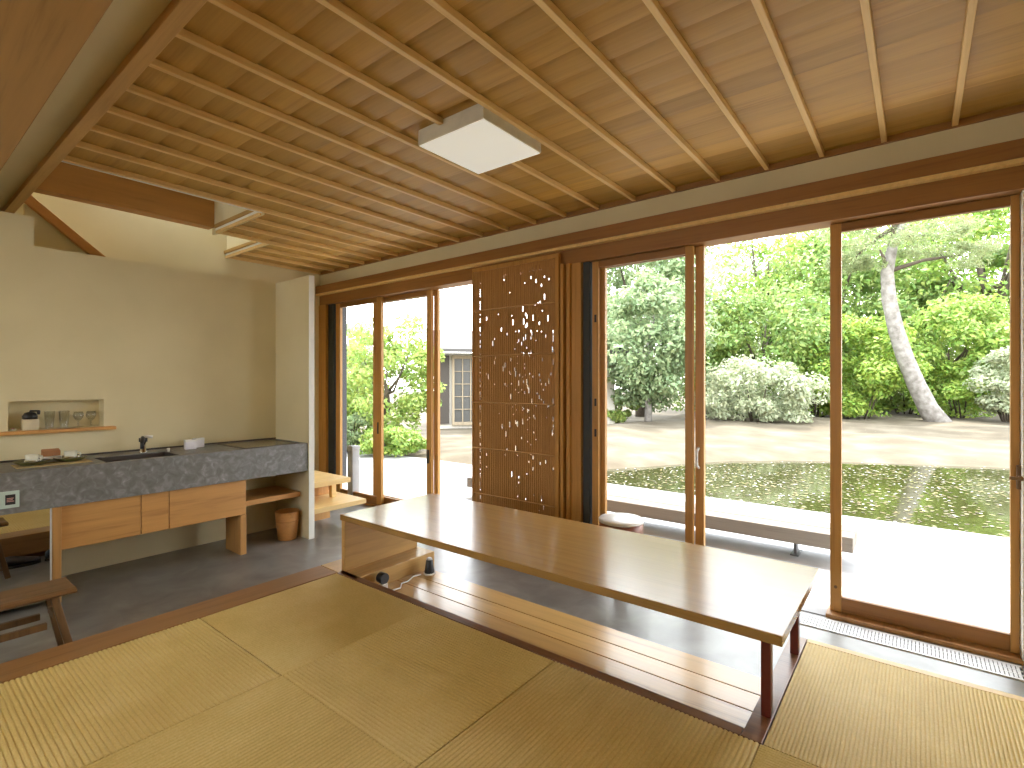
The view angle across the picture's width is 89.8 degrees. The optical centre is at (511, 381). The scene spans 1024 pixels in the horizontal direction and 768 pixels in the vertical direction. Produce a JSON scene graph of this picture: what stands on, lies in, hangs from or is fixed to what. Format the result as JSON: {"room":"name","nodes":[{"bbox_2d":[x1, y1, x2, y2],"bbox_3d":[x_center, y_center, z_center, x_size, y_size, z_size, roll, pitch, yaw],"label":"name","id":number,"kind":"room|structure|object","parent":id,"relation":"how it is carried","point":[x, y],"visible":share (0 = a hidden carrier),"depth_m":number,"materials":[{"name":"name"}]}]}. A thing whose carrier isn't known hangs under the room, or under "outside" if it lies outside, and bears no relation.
{"room":"japanese tatami room","nodes":[
{"label":"japanese tatami room","id":0,"kind":"room"},
{"bbox_2d":[23,203,86,253],"bbox_3d":[-3.716,-1.024,4.319,0.035,0.848,0.569,0,0,38],"label":"wall","id":1,"kind":"structure","parent":0,"point":[46,235],"depth_m":4.20,"materials":[{"name":"paint"}]},
{"bbox_2d":[24,195,105,256],"bbox_3d":[-3.686,-1.236,4.288,0.050,0.522,0.608,0,0,38],"label":"trim board","id":2,"kind":"object","parent":1,"relation":"attached to","point":[34,204],"visible":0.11,"depth_m":4.22,"materials":[{"name":"brown wood"}]},
{"bbox_2d":[0,0,171,210],"bbox_3d":[-1.775,-1.379,1.968,6.175,0.043,0.490,0,0,38],"label":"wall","id":3,"kind":"structure","parent":0,"point":[124,23],"depth_m":2.31,"materials":[{"name":"paint"}]},
{"bbox_2d":[0,0,112,170],"bbox_3d":[-1.838,-1.300,1.889,6.175,0.400,0.218,0,0,38],"label":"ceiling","id":4,"kind":"structure","parent":3,"relation":"attached to","point":[40,40],"depth_m":1.71,"materials":[{"name":"brown wood"}]},
{"bbox_2d":[0,211,275,575],"bbox_3d":[-3.918,0.125,2.977,0.160,2.550,5.220,0,0,38],"label":"wall","id":5,"kind":"structure","parent":0,"point":[172,355],"depth_m":4.01,"materials":[{"name":"paint"}]},
{"bbox_2d":[0,426,116,435],"bbox_3d":[-3.329,0.347,3.650,0.188,0.025,0.805,0,0,38],"label":"niche shelf","id":6,"kind":"object","parent":5,"relation":"attached to","point":[26,432],"visible":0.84,"depth_m":3.63,"materials":[{"name":"brown wood"}]},
{"bbox_2d":[21,410,40,430],"bbox_3d":[-3.366,0.265,3.596,0.090,0.138,0.096,0,0,38],"label":"coffee grinder","id":7,"kind":"object","parent":6,"relation":"on","point":[29,421],"visible":1,"depth_m":3.57,"materials":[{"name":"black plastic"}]},
{"bbox_2d":[34,192,319,470],"bbox_3d":[-3.288,-0.550,5.398,0.150,3.900,2.700,0,0,38],"label":"wall","id":8,"kind":"structure","parent":0,"point":[117,234],"depth_m":5.10,"materials":[{"name":"paint"}]},
{"bbox_2d":[319,304,327,472],"bbox_3d":[-2.385,0.155,6.462,0.350,2.490,0.210,0,0,38],"label":"door frame","id":9,"kind":"structure","parent":8,"relation":"attached to","point":[323,309],"depth_m":6.33,"materials":[{"name":"brown wood"}]},
{"bbox_2d":[336,297,383,504],"bbox_3d":[-1.791,0.213,5.995,0.880,2.326,0.043,0,0,38],"label":"door","id":10,"kind":"structure","parent":8,"relation":"in","point":[378,499],"depth_m":5.76,"materials":[{"name":"brown wood"}]},
{"bbox_2d":[364,502,378,506],"bbox_3d":[-1.529,1.404,5.843,2.040,0.052,0.160,0,0,38],"label":"sill","id":11,"kind":"structure","parent":8,"relation":"attached to","point":[366,503],"depth_m":5.80,"materials":[{"name":"brown wood"}]},
{"bbox_2d":[328,304,335,473],"bbox_3d":[-2.185,0.224,6.323,0.115,2.352,0.100,0,0,38],"label":"strip","id":12,"kind":"object","parent":11,"relation":"on","point":[331,307],"visible":0.42,"depth_m":6.27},
{"bbox_2d":[373,290,433,503],"bbox_3d":[-1.200,0.213,5.586,0.965,2.326,0.042,0,0,38],"label":"door","id":13,"kind":"structure","parent":8,"relation":"in","point":[429,293],"depth_m":5.30,"materials":[{"name":"brown wood"}]},
{"bbox_2d":[384,290,439,499],"bbox_3d":[-1.176,0.213,5.629,1.080,2.326,0.036,0,0,38],"label":"door","id":14,"kind":"structure","parent":8,"relation":"in","point":[436,292],"depth_m":5.30,"materials":[{"name":"brown wood"}]},
{"bbox_2d":[212,201,264,235],"bbox_3d":[-2.359,-1.920,4.403,0.940,1.160,0.020,0,0,38],"label":"wall","id":15,"kind":"structure","parent":0,"point":[222,211],"depth_m":4.54,"materials":[{"name":"paint"}]},
{"bbox_2d":[34,162,213,229],"bbox_3d":[-3.125,-1.540,4.208,0.120,0.280,1.235,0,0,38],"label":"beam","id":16,"kind":"structure","parent":15,"relation":"attached to","point":[66,181],"depth_m":4.15,"materials":[{"name":"brown wood"}]},
{"bbox_2d":[227,236,308,538],"bbox_3d":[-2.430,-0.550,5.080,1.610,3.900,0.075,0,0,38],"label":"wall","id":17,"kind":"structure","parent":0,"point":[292,296],"depth_m":4.73,"materials":[{"name":"paint"}]},
{"bbox_2d":[246,485,299,505],"bbox_3d":[-2.232,1.006,4.565,0.440,0.043,0.498,0,0,38],"label":"wall shelf","id":18,"kind":"object","parent":17,"relation":"attached to","point":[271,493],"visible":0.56,"depth_m":4.54,"materials":[{"name":"brown wood"}]},
{"bbox_2d":[309,275,313,538],"bbox_3d":[-1.789,0.225,4.588,0.004,2.350,0.052,0,0,38],"label":"trim strip","id":19,"kind":"object","parent":17,"relation":"attached to","point":[311,278],"visible":1,"depth_m":4.59,"materials":[{"name":"paint"}]},
{"bbox_2d":[0,504,1023,696],"bbox_3d":[-1.910,1.475,2.119,6.775,0.150,6.360,0,0,38],"label":"floor","id":20,"kind":"structure","parent":0,"point":[110,597],"depth_m":3.31,"materials":[{"name":"concrete"}]},
{"bbox_2d":[0,508,51,611],"bbox_3d":[-3.407,1.097,2.602,0.028,0.606,1.624,0,0,38],"label":"mirror panel","id":21,"kind":"object","parent":20,"relation":"on","point":[25,537],"visible":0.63,"depth_m":3.14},
{"bbox_2d":[0,577,77,645],"bbox_3d":[-2.384,1.204,2.372,0.281,0.401,0.559,0,0,38],"label":"wooden stool","id":22,"kind":"object","parent":20,"relation":"on","point":[50,591],"visible":0.78,"depth_m":2.47,"materials":[{"name":"brown wood"}]},
{"bbox_2d":[52,480,245,601],"bbox_3d":[-2.736,1.096,3.873,0.565,0.608,1.201,0,0,38],"label":"base cabinet","id":23,"kind":"object","parent":20,"relation":"on","point":[77,525],"visible":0.71,"depth_m":3.66,"materials":[{"name":"brown wood"}]},
{"bbox_2d":[0,437,307,514],"bbox_3d":[-3.086,0.660,3.432,0.578,0.259,3.364,0,0,38],"label":"countertop","id":24,"kind":"structure","parent":23,"relation":"on","point":[124,473],"depth_m":3.66,"materials":[{"name":"stone"}]},
{"bbox_2d":[0,490,18,508],"bbox_3d":[-3.031,0.702,3.024,0.014,0.100,0.192,0,0,38],"label":"power outlet","id":25,"kind":"object","parent":24,"relation":"attached to","point":[9,499],"visible":1,"depth_m":3.06,"materials":[{"name":"white plastic"}]},
{"bbox_2d":[11,458,92,468],"bbox_3d":[-3.045,0.540,3.406,0.200,0.006,0.375,0,0,38],"label":"mat","id":26,"kind":"object","parent":24,"relation":"on","point":[84,460],"visible":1,"depth_m":3.38,"materials":[{"name":"wicker"}]},
{"bbox_2d":[12,459,49,465],"bbox_3d":[-3.108,0.523,3.326,0.180,0.028,0.180,0,0,38],"label":"saucer","id":27,"kind":"object","parent":26,"relation":"on","point":[20,462],"visible":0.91,"depth_m":3.29,"materials":[{"name":"green ceramic"}]},
{"bbox_2d":[25,454,43,461],"bbox_3d":[-3.106,0.499,3.333,0.068,0.058,0.084,0,0,14],"label":"cup","id":28,"kind":"object","parent":27,"relation":"on","point":[30,457],"visible":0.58,"depth_m":3.31,"materials":[{"name":"ceramic"}]},
{"bbox_2d":[40,448,61,461],"bbox_3d":[-3.118,0.495,3.474,0.080,0.084,0.100,0,0,38],"label":"box","id":29,"kind":"object","parent":26,"relation":"on","point":[50,454],"visible":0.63,"depth_m":3.46,"materials":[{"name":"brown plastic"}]},
{"bbox_2d":[53,455,87,461],"bbox_3d":[-3.008,0.523,3.501,0.180,0.028,0.180,0,0,38],"label":"saucer","id":30,"kind":"object","parent":26,"relation":"on","point":[83,456],"visible":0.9,"depth_m":3.45,"materials":[{"name":"green ceramic"}]},
{"bbox_2d":[64,450,81,457],"bbox_3d":[-3.006,0.499,3.509,0.068,0.058,0.084,0,0,14],"label":"cup","id":31,"kind":"object","parent":30,"relation":"on","point":[71,453],"visible":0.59,"depth_m":3.49,"materials":[{"name":"ceramic"}]},
{"bbox_2d":[95,452,175,461],"bbox_3d":[-2.731,0.653,3.751,0.305,0.213,0.444,0,0,38],"label":"sink","id":32,"kind":"object","parent":24,"relation":"in","point":[151,454],"depth_m":3.84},
{"bbox_2d":[139,435,152,452],"bbox_3d":[-2.798,0.476,3.886,0.094,0.134,0.171,0,0,-11],"label":"faucet","id":33,"kind":"object","parent":24,"relation":"on","point":[143,439],"visible":1,"depth_m":3.92,"materials":[{"name":"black metal"}]},
{"bbox_2d":[184,439,196,449],"bbox_3d":[-2.604,0.504,4.157,0.041,0.078,0.081,0,0,38],"label":"box","id":34,"kind":"object","parent":24,"relation":"on","point":[190,443],"visible":1,"depth_m":4.14,"materials":[{"name":"paper"}]},
{"bbox_2d":[218,439,298,448],"bbox_3d":[-2.220,0.541,4.503,0.495,0.004,0.480,0,0,38],"label":"cooktop","id":35,"kind":"object","parent":24,"relation":"in","point":[270,442],"visible":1,"depth_m":4.51,"materials":[{"name":"black glass"}]},
{"bbox_2d":[275,508,299,540],"bbox_3d":[-2.007,1.275,4.591,0.206,0.250,0.206,0,0,38],"label":"waste bin","id":36,"kind":"object","parent":20,"relation":"on","point":[286,519],"visible":1,"depth_m":4.52,"materials":[{"name":"brown wood"}]},
{"bbox_2d":[314,470,365,520],"bbox_3d":[-2.014,1.174,5.172,1.030,0.452,0.555,0,0,38],"label":"bench","id":37,"kind":"object","parent":20,"relation":"on","point":[326,498],"visible":0.38,"depth_m":5.05,"materials":[{"name":"brown wood"}]},
{"bbox_2d":[321,546,433,583],"bbox_3d":[-0.902,1.300,3.506,0.380,0.200,0.654,0,0,38],"label":"board","id":38,"kind":"object","parent":20,"relation":"on","point":[406,563],"visible":0.48,"depth_m":3.41,"materials":[{"name":"brown wood"}]},
{"bbox_2d":[472,253,560,517],"bbox_3d":[0.012,0.165,4.449,0.950,2.410,0.032,0,0,38],"label":"screen","id":39,"kind":"object","parent":20,"relation":"on","point":[508,289],"visible":0.82,"depth_m":4.42,"materials":[{"name":"brown wood"}]},
{"bbox_2d":[553,262,582,521],"bbox_3d":[0.477,0.224,4.204,0.260,2.352,0.210,0,0,38],"label":"post","id":40,"kind":"object","parent":20,"relation":"on","point":[571,275],"visible":0.41,"depth_m":4.12,"materials":[{"name":"brown wood"}]},
{"bbox_2d":[598,513,643,533],"bbox_3d":[0.763,1.175,3.589,0.314,0.451,0.314,0,0,-35],"label":"round stool","id":41,"kind":"object","parent":20,"relation":"on","point":[621,521],"visible":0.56,"depth_m":3.51,"materials":[{"name":"paint"}]},
{"bbox_2d":[801,602,827,616],"bbox_3d":[0.595,1.415,4.168,3.370,0.031,0.160,0,0,38],"label":"sill","id":42,"kind":"structure","parent":20,"relation":"on","point":[810,607],"depth_m":3.17,"materials":[{"name":"concrete"}]},
{"bbox_2d":[583,261,591,523],"bbox_3d":[0.619,0.214,4.110,0.060,2.332,0.100,0,0,38],"label":"strip","id":43,"kind":"object","parent":42,"relation":"on","point":[587,266],"visible":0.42,"depth_m":4.07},
{"bbox_2d":[592,245,693,543],"bbox_3d":[0.955,0.213,3.829,0.794,2.326,0.041,0,0,38],"label":"door","id":44,"kind":"structure","parent":42,"relation":"on","point":[688,251],"depth_m":3.72,"materials":[{"name":"brown wood"}]},
{"bbox_2d":[600,245,704,545],"bbox_3d":[1.004,0.213,3.819,0.825,2.326,0.087,0,0,38],"label":"door","id":45,"kind":"structure","parent":42,"relation":"on","point":[699,251],"depth_m":3.60,"materials":[{"name":"brown wood"}]},
{"bbox_2d":[800,612,1023,681],"bbox_3d":[1.506,1.397,3.200,2.400,0.006,0.160,0,0,38],"label":"floor vent","id":46,"kind":"object","parent":20,"relation":"in","point":[1008,670],"visible":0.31,"depth_m":2.70,"materials":[{"name":"metal"}]},
{"bbox_2d":[826,605,1023,664],"bbox_3d":[2.273,1.404,2.843,0.905,0.052,0.160,0,0,38],"label":"sill","id":47,"kind":"structure","parent":20,"relation":"on","point":[1000,654],"depth_m":2.78,"materials":[{"name":"brown wood"}]},
{"bbox_2d":[830,194,1023,653],"bbox_3d":[2.237,0.213,2.830,0.835,2.326,0.111,0,0,38],"label":"door","id":48,"kind":"structure","parent":47,"relation":"on","point":[980,635],"depth_m":2.82,"materials":[{"name":"brown wood"}]},
{"bbox_3d":[-0.992,1.317,0.805,3.505,0.165,5.435,0,0,38],"label":"platform","id":49,"kind":"object","parent":20,"relation":"on","visible":0},
{"bbox_2d":[0,618,279,767],"bbox_3d":[-1.519,1.216,2.038,0.819,0.034,0.815,0,0,38],"label":"mat","id":50,"kind":"object","parent":49,"relation":"on","point":[80,712],"visible":1,"depth_m":1.98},
{"bbox_2d":[0,566,336,683],"bbox_3d":[-2.592,1.278,1.512,0.198,0.155,4.562,0,0,38],"label":"board","id":51,"kind":"object","parent":49,"relation":"attached to","point":[29,664],"visible":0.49,"depth_m":2.52,"materials":[{"name":"brown wood"}]},
{"bbox_2d":[84,676,413,767],"bbox_3d":[-0.876,1.216,1.531,0.813,0.034,0.815,0,0,38],"label":"mat","id":52,"kind":"object","parent":49,"relation":"on","point":[275,723],"visible":1,"depth_m":1.72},
{"bbox_2d":[200,573,423,675],"bbox_3d":[-1.023,1.216,2.667,0.819,0.034,0.780,0,0,38],"label":"mat","id":53,"kind":"object","parent":49,"relation":"on","point":[290,629],"visible":1,"depth_m":2.60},
{"bbox_2d":[283,609,553,767],"bbox_3d":[-0.380,1.216,2.159,0.813,0.034,0.780,0,0,38],"label":"mat","id":54,"kind":"object","parent":49,"relation":"on","point":[413,685],"visible":0.99,"depth_m":2.08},
{"bbox_2d":[337,571,742,735],"bbox_3d":[-0.149,1.300,2.509,2.393,0.200,0.049,0,0,38],"label":"board","id":55,"kind":"object","parent":49,"relation":"attached to","point":[734,728],"visible":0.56,"depth_m":2.20,"materials":[{"name":"brown wood"}]},
{"bbox_2d":[388,569,760,729],"bbox_3d":[0.110,1.320,2.691,2.210,0.040,0.549,0,0,38],"label":"bench","id":56,"kind":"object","parent":49,"relation":"in","point":[729,694],"depth_m":2.52,"materials":[{"name":"brown wood"}]},
{"bbox_2d":[376,572,388,587],"bbox_3d":[-0.807,1.246,3.210,0.055,0.109,0.068,0,0,38],"label":"adapter","id":57,"kind":"object","parent":56,"relation":"on","point":[382,578],"visible":0.77,"depth_m":3.19,"materials":[{"name":"black plastic"}]},
{"bbox_2d":[423,557,434,575],"bbox_3d":[-0.560,1.245,3.487,0.080,0.110,0.080,0,0,38],"label":"adapter","id":58,"kind":"object","parent":56,"relation":"on","point":[429,566],"visible":1,"depth_m":3.46,"materials":[{"name":"black plastic"}]},
{"bbox_2d":[340,493,818,718],"bbox_3d":[0.147,1.022,2.807,2.543,0.355,0.800,0,0,38],"label":"table","id":59,"kind":"object","parent":49,"relation":"on","point":[762,599],"visible":1,"depth_m":2.45,"materials":[{"name":"brown wood"}]},
{"bbox_2d":[417,661,759,767],"bbox_3d":[0.261,1.216,1.653,0.815,0.034,0.780,0,0,38],"label":"mat","id":60,"kind":"object","parent":49,"relation":"on","point":[564,716],"visible":1,"depth_m":1.75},
{"bbox_2d":[741,637,806,744],"bbox_3d":[1.079,1.300,2.074,0.067,0.200,0.887,0,0,38],"label":"board","id":61,"kind":"object","parent":49,"relation":"attached to","point":[757,728],"visible":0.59,"depth_m":1.98,"materials":[{"name":"brown wood"}]},
{"bbox_2d":[750,744,818,767],"bbox_3d":[0.928,1.216,1.127,0.878,0.034,0.780,0,0,38],"label":"mat","id":62,"kind":"object","parent":49,"relation":"on","point":[765,757],"visible":1,"depth_m":1.63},
{"bbox_2d":[763,642,1023,767],"bbox_3d":[1.437,1.216,1.766,0.871,0.034,0.849,0,0,38],"label":"mat","id":63,"kind":"object","parent":49,"relation":"on","point":[837,709],"visible":1,"depth_m":1.82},
{"bbox_2d":[806,639,1023,701],"bbox_3d":[1.716,1.300,2.117,0.878,0.200,0.040,0,0,38],"label":"board","id":64,"kind":"object","parent":49,"relation":"attached to","point":[949,679],"visible":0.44,"depth_m":2.13,"materials":[{"name":"brown wood"}]},
{"bbox_2d":[61,0,1023,274],"bbox_3d":[-0.778,-1.371,3.352,6.325,0.078,2.812,0,0,38],"label":"ceiling","id":65,"kind":"structure","parent":0,"point":[306,115],"depth_m":2.47,"materials":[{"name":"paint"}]},
{"bbox_2d":[1,0,207,212],"bbox_3d":[-1.609,-1.335,2.178,6.175,0.041,0.059,0,0,38],"label":"ceiling beam","id":66,"kind":"structure","parent":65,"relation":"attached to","point":[178,13],"depth_m":2.29,"materials":[{"name":"brown wood"}]},
{"bbox_2d":[418,104,540,173],"bbox_3d":[-0.172,-1.317,2.821,0.470,0.086,0.484,0,0,38],"label":"ceiling light","id":67,"kind":"object","parent":65,"relation":"attached to","point":[474,138],"visible":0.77,"depth_m":2.73,"materials":[{"name":"paper"}]},
{"bbox_2d":[320,104,1023,274],"bbox_3d":[0.084,-1.355,4.445,6.325,0.050,0.026,0,0,38],"label":"trim strip","id":68,"kind":"object","parent":65,"relation":"attached to","point":[1016,109],"visible":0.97,"depth_m":3.27,"materials":[{"name":"brown wood"}]},
{"bbox_2d":[320,112,1023,285],"bbox_3d":[0.029,-1.640,4.576,6.775,0.920,0.120,0,0,38],"label":"wall","id":69,"kind":"structure","parent":0,"point":[1011,127],"depth_m":3.33,"materials":[{"name":"paint"}]},
{"bbox_2d":[315,138,1023,293],"bbox_3d":[0.013,-1.136,4.516,6.525,0.092,0.135,0,0,38],"label":"lintel","id":70,"kind":"object","parent":69,"relation":"attached to","point":[1013,149],"visible":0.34,"depth_m":3.27,"materials":[{"name":"brown wood"}]},
{"bbox_2d":[342,450,1009,632],"bbox_3d":[-2.771,1.576,8.595,65.000,0.348,2.740,0,0,38],"label":"terrace","id":71,"kind":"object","parent":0,"point":[960,576],"visible":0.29,"depth_m":4.22,"materials":[{"name":"concrete"}]},
{"bbox_2d":[342,307,346,476],"bbox_3d":[-2.421,0.005,7.198,0.220,2.810,0.100,0,0,38],"label":"column","id":72,"kind":"structure","parent":71,"relation":"on","point":[344,310],"depth_m":7.14,"materials":[{"name":"grey paint"}]},
{"bbox_2d":[347,445,359,494],"bbox_3d":[-1.882,1.077,6.100,0.110,0.645,0.110,0,0,38],"label":"bollard","id":73,"kind":"object","parent":71,"relation":"on","point":[353,450],"visible":0.76,"depth_m":6.06,"materials":[{"name":"concrete"}]},
{"bbox_2d":[467,477,857,556],"bbox_3d":[1.108,1.281,5.177,3.925,0.242,0.380,0,0,38],"label":"garden bench","id":74,"kind":"object","parent":71,"relation":"on","point":[797,531],"visible":0.64,"depth_m":4.35,"materials":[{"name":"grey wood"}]},
{"bbox_2d":[357,391,1009,468],"bbox_3d":[23.015,1.455,29.162,120.000,0.650,61.700,0,0,38],"label":"ground","id":75,"kind":"structure","parent":0,"point":[901,438],"depth_m":11.39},
{"bbox_2d":[347,411,369,451],"bbox_3d":[-3.128,1.033,10.344,0.944,0.857,1.025,0,0,6],"label":"shrub","id":76,"kind":"object","parent":75,"relation":"on","point":[353,421],"visible":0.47,"depth_m":10.15,"materials":[{"name":"green plant"}]},
{"bbox_2d":[347,319,372,411],"bbox_3d":[-3.936,-0.006,12.494,1.561,3.039,1.589,0,0,38],"label":"tree","id":77,"kind":"object","parent":75,"relation":"on","point":[349,324],"visible":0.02,"depth_m":12.30,"materials":[{"name":"green plant"}]},
{"bbox_2d":[355,425,426,456],"bbox_3d":[-2.318,1.151,9.875,1.442,0.643,1.213,0,0,-26],"label":"shrub","id":78,"kind":"object","parent":75,"relation":"on","point":[397,441],"visible":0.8,"depth_m":9.60,"materials":[{"name":"green plant"}]},
{"bbox_2d":[347,312,446,437],"bbox_3d":[-2.674,-0.004,11.271,2.480,3.019,2.452,0,0,-42],"label":"tree","id":79,"kind":"object","parent":75,"relation":"on","point":[394,352],"visible":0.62,"depth_m":10.86,"materials":[{"name":"green plant"}]},
{"bbox_2d":[425,330,632,428],"bbox_3d":[0.333,-0.150,16.981,6.293,3.100,3.600,0,0,-10],"label":"house","id":80,"kind":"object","parent":75,"relation":"on","point":[456,371],"visible":0.19,"depth_m":15.47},
{"bbox_2d":[440,355,448,423],"bbox_3d":[-2.027,0.225,15.393,0.300,2.050,0.080,0,0,-10],"label":"shutter","id":81,"kind":"object","parent":80,"relation":"hanging from","point":[444,366],"depth_m":15.35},
{"bbox_2d":[607,396,641,422],"bbox_3d":[3.388,0.837,16.943,1.627,1.260,1.718,0,0,38],"label":"leafy shrub","id":82,"kind":"object","parent":75,"relation":"on","point":[617,415],"visible":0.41,"depth_m":16.34,"materials":[{"name":"green plant"}]},
{"bbox_2d":[607,268,721,420],"bbox_3d":[4.275,-1.049,15.825,3.595,4.673,3.961,0,0,-5],"label":"broadleaf tree","id":83,"kind":"object","parent":75,"relation":"on","point":[653,383],"visible":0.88,"depth_m":14.75,"materials":[{"name":"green plant"}]},
{"bbox_2d":[607,246,734,416],"bbox_3d":[5.354,-2.641,20.829,7.250,8.300,6.943,0,0,-10],"label":"broadleaf tree","id":84,"kind":"object","parent":75,"relation":"on","point":[675,267],"visible":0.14,"depth_m":19.33,"materials":[{"name":"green plant"}]},
{"bbox_2d":[674,292,760,398],"bbox_3d":[7.659,-1.131,19.837,3.519,4.840,3.270,0,0,14],"label":"broadleaf tree","id":85,"kind":"object","parent":75,"relation":"on","point":[726,354],"visible":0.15,"depth_m":18.96,"materials":[{"name":"green plant"}]},
{"bbox_2d":[667,362,780,414],"bbox_3d":[8.082,0.207,19.106,4.366,2.080,4.494,0,0,38],"label":"leafy shrub","id":86,"kind":"object","parent":75,"relation":"on","point":[678,403],"visible":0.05,"depth_m":19.40,"materials":[{"name":"green plant"}]},
{"bbox_2d":[669,242,782,396],"bbox_3d":[10.827,-2.833,27.218,7.846,8.682,7.824,0,0,38],"label":"broadleaf tree","id":87,"kind":"object","parent":75,"relation":"on","point":[711,269],"visible":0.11,"depth_m":25.12,"materials":[{"name":"green plant"}]},
{"bbox_2d":[694,354,829,422],"bbox_3d":[7.251,0.195,15.301,4.145,2.120,3.266,0,0,38],"label":"flowering shrub","id":88,"kind":"object","parent":75,"relation":"on","point":[721,399],"visible":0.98,"depth_m":14.65,"materials":[{"name":"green plant"}]},
{"bbox_2d":[705,231,845,392],"bbox_3d":[12.092,-3.375,23.999,6.133,9.324,5.647,0,0,38],"label":"broadleaf tree","id":89,"kind":"object","parent":75,"relation":"on","point":[779,242],"visible":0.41,"depth_m":23.12,"materials":[{"name":"green plant"}]},
{"bbox_2d":[705,279,854,395],"bbox_3d":[9.323,-1.146,18.723,5.474,4.860,5.585,0,0,38],"label":"broadleaf tree","id":90,"kind":"object","parent":75,"relation":"on","point":[779,324],"visible":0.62,"depth_m":17.36,"materials":[{"name":"green plant"}]},
{"bbox_2d":[607,461,1009,537],"bbox_3d":[13.609,1.500,2.878,32.200,0.001,8.620,0,0,38],"label":"pond","id":91,"kind":"object","parent":75,"relation":"in","point":[976,522],"depth_m":7.30,"materials":[{"name":"green liquid"}]},
{"bbox_2d":[607,462,1009,536],"bbox_3d":[7.575,1.496,6.566,14.297,0.002,6.784,0,0,38],"label":"duckweed","id":92,"kind":"object","parent":91,"relation":"on","point":[859,475],"visible":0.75,"depth_m":7.22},
{"bbox_2d":[608,462,1009,524],"bbox_3d":[7.737,1.492,6.451,14.216,0.002,6.741,0,0,38],"label":"petals","id":93,"kind":"object","parent":91,"relation":"on","point":[771,462],"visible":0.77,"depth_m":7.55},
{"bbox_2d":[776,326,858,416],"bbox_3d":[10.257,-0.343,17.381,2.480,3.168,2.515,0,0,38],"label":"leafy shrub","id":94,"kind":"object","parent":75,"relation":"on","point":[849,361],"visible":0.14,"depth_m":16.90,"materials":[{"name":"green plant"}]},
{"bbox_2d":[744,227,927,402],"bbox_3d":[13.357,-2.667,21.731,6.670,7.909,6.013,0,0,38],"label":"broadleaf tree","id":95,"kind":"object","parent":75,"relation":"on","point":[822,249],"visible":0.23,"depth_m":20.50,"materials":[{"name":"green plant"}]},
{"bbox_2d":[754,225,967,399],"bbox_3d":[18.241,-3.953,27.819,11.005,10.488,10.858,0,0,-39],"label":"broadleaf tree","id":96,"kind":"object","parent":75,"relation":"on","point":[890,225],"visible":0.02,"depth_m":27.83,"materials":[{"name":"green plant"}]},
{"bbox_2d":[803,313,933,418],"bbox_3d":[11.339,-0.541,16.800,3.623,3.562,3.903,0,0,38],"label":"leafy shrub","id":97,"kind":"object","parent":75,"relation":"on","point":[886,370],"visible":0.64,"depth_m":16.13,"materials":[{"name":"green plant"}]},
{"bbox_2d":[844,350,958,414],"bbox_3d":[14.915,-0.056,19.483,3.940,2.609,3.920,0,0,0],"label":"leafy shrub","id":98,"kind":"object","parent":75,"relation":"on","point":[903,402],"visible":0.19,"depth_m":19.66,"materials":[{"name":"green plant"}]},
{"bbox_2d":[801,259,1006,407],"bbox_3d":[16.801,-2.414,22.914,7.834,7.400,7.018,0,0,38],"label":"broadleaf tree","id":99,"kind":"object","parent":75,"relation":"on","point":[932,295],"visible":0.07,"depth_m":21.23,"materials":[{"name":"green plant"}]},
{"bbox_2d":[812,215,1004,421],"bbox_3d":[11.685,-2.182,15.285,4.847,7.389,2.722,0,0,-1],"label":"pine tree","id":100,"kind":"object","parent":75,"relation":"on","point":[925,402],"visible":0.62,"depth_m":14.98,"materials":[{"name":"green plant"}]},
{"bbox_2d":[874,207,1009,366],"bbox_3d":[19.357,-3.329,21.109,7.874,9.239,8.104,0,0,3],"label":"broadleaf tree","id":101,"kind":"object","parent":75,"relation":"on","point":[996,218],"visible":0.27,"depth_m":20.49,"materials":[{"name":"green plant"}]},
{"bbox_2d":[897,359,1003,417],"bbox_3d":[14.365,0.238,16.676,2.914,2.024,3.170,0,0,19],"label":"leafy shrub","id":102,"kind":"object","parent":75,"relation":"on","point":[959,397],"visible":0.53,"depth_m":16.49,"materials":[{"name":"green plant"}]},
{"bbox_2d":[893,290,1009,414],"bbox_3d":[15.020,-0.888,17.712,4.240,4.348,4.515,0,0,26],"label":"broadleaf tree","id":103,"kind":"object","parent":75,"relation":"on","point":[953,321],"visible":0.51,"depth_m":16.69,"materials":[{"name":"green plant"}]},
{"bbox_2d":[947,258,1008,362],"bbox_3d":[24.423,-2.704,25.063,7.386,7.989,7.301,0,0,38],"label":"broadleaf tree","id":104,"kind":"object","parent":75,"relation":"on","point":[968,258],"visible":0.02,"depth_m":25.64,"materials":[{"name":"green plant"}]},
{"bbox_2d":[962,346,1009,422],"bbox_3d":[14.719,0.082,15.242,2.534,2.324,2.143,0,0,-7],"label":"leafy shrub","id":105,"kind":"object","parent":75,"relation":"on","point":[999,404],"visible":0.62,"depth_m":14.98,"materials":[{"name":"green plant"}]},
{"bbox_2d":[968,244,1009,375],"bbox_3d":[20.780,-2.540,20.250,4.824,7.645,5.963,0,0,31],"label":"broadleaf tree","id":106,"kind":"object","parent":75,"relation":"on","point":[1000,262],"visible":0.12,"depth_m":21.07,"materials":[{"name":"green plant"}]},
{"bbox_3d":[0.713,-0.250,0.055,0.100,3.300,6.370,0,0,38],"label":"wall","id":107,"kind":"structure","parent":0,"visible":0},
{"bbox_2d":[316,157,1023,295],"bbox_3d":[-0.012,-1.077,4.484,6.525,0.023,0.050,0,0,38],"label":"trim strip","id":108,"kind":"object","parent":107,"relation":"attached to","point":[1019,161],"visible":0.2,"depth_m":3.28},
{"bbox_2d":[319,165,1023,304],"bbox_3d":[0.054,-1.020,4.569,6.525,0.136,0.160,0,0,38],"label":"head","id":109,"kind":"structure","parent":107,"relation":"attached to","point":[1009,181],"depth_m":3.21},
{"bbox_2d":[1020,190,1023,660],"bbox_3d":[2.595,0.224,2.576,0.067,2.352,0.140,0,0,38],"label":"door frame","id":110,"kind":"structure","parent":107,"relation":"attached to","point":[1022,192],"depth_m":2.54,"materials":[{"name":"paint"}]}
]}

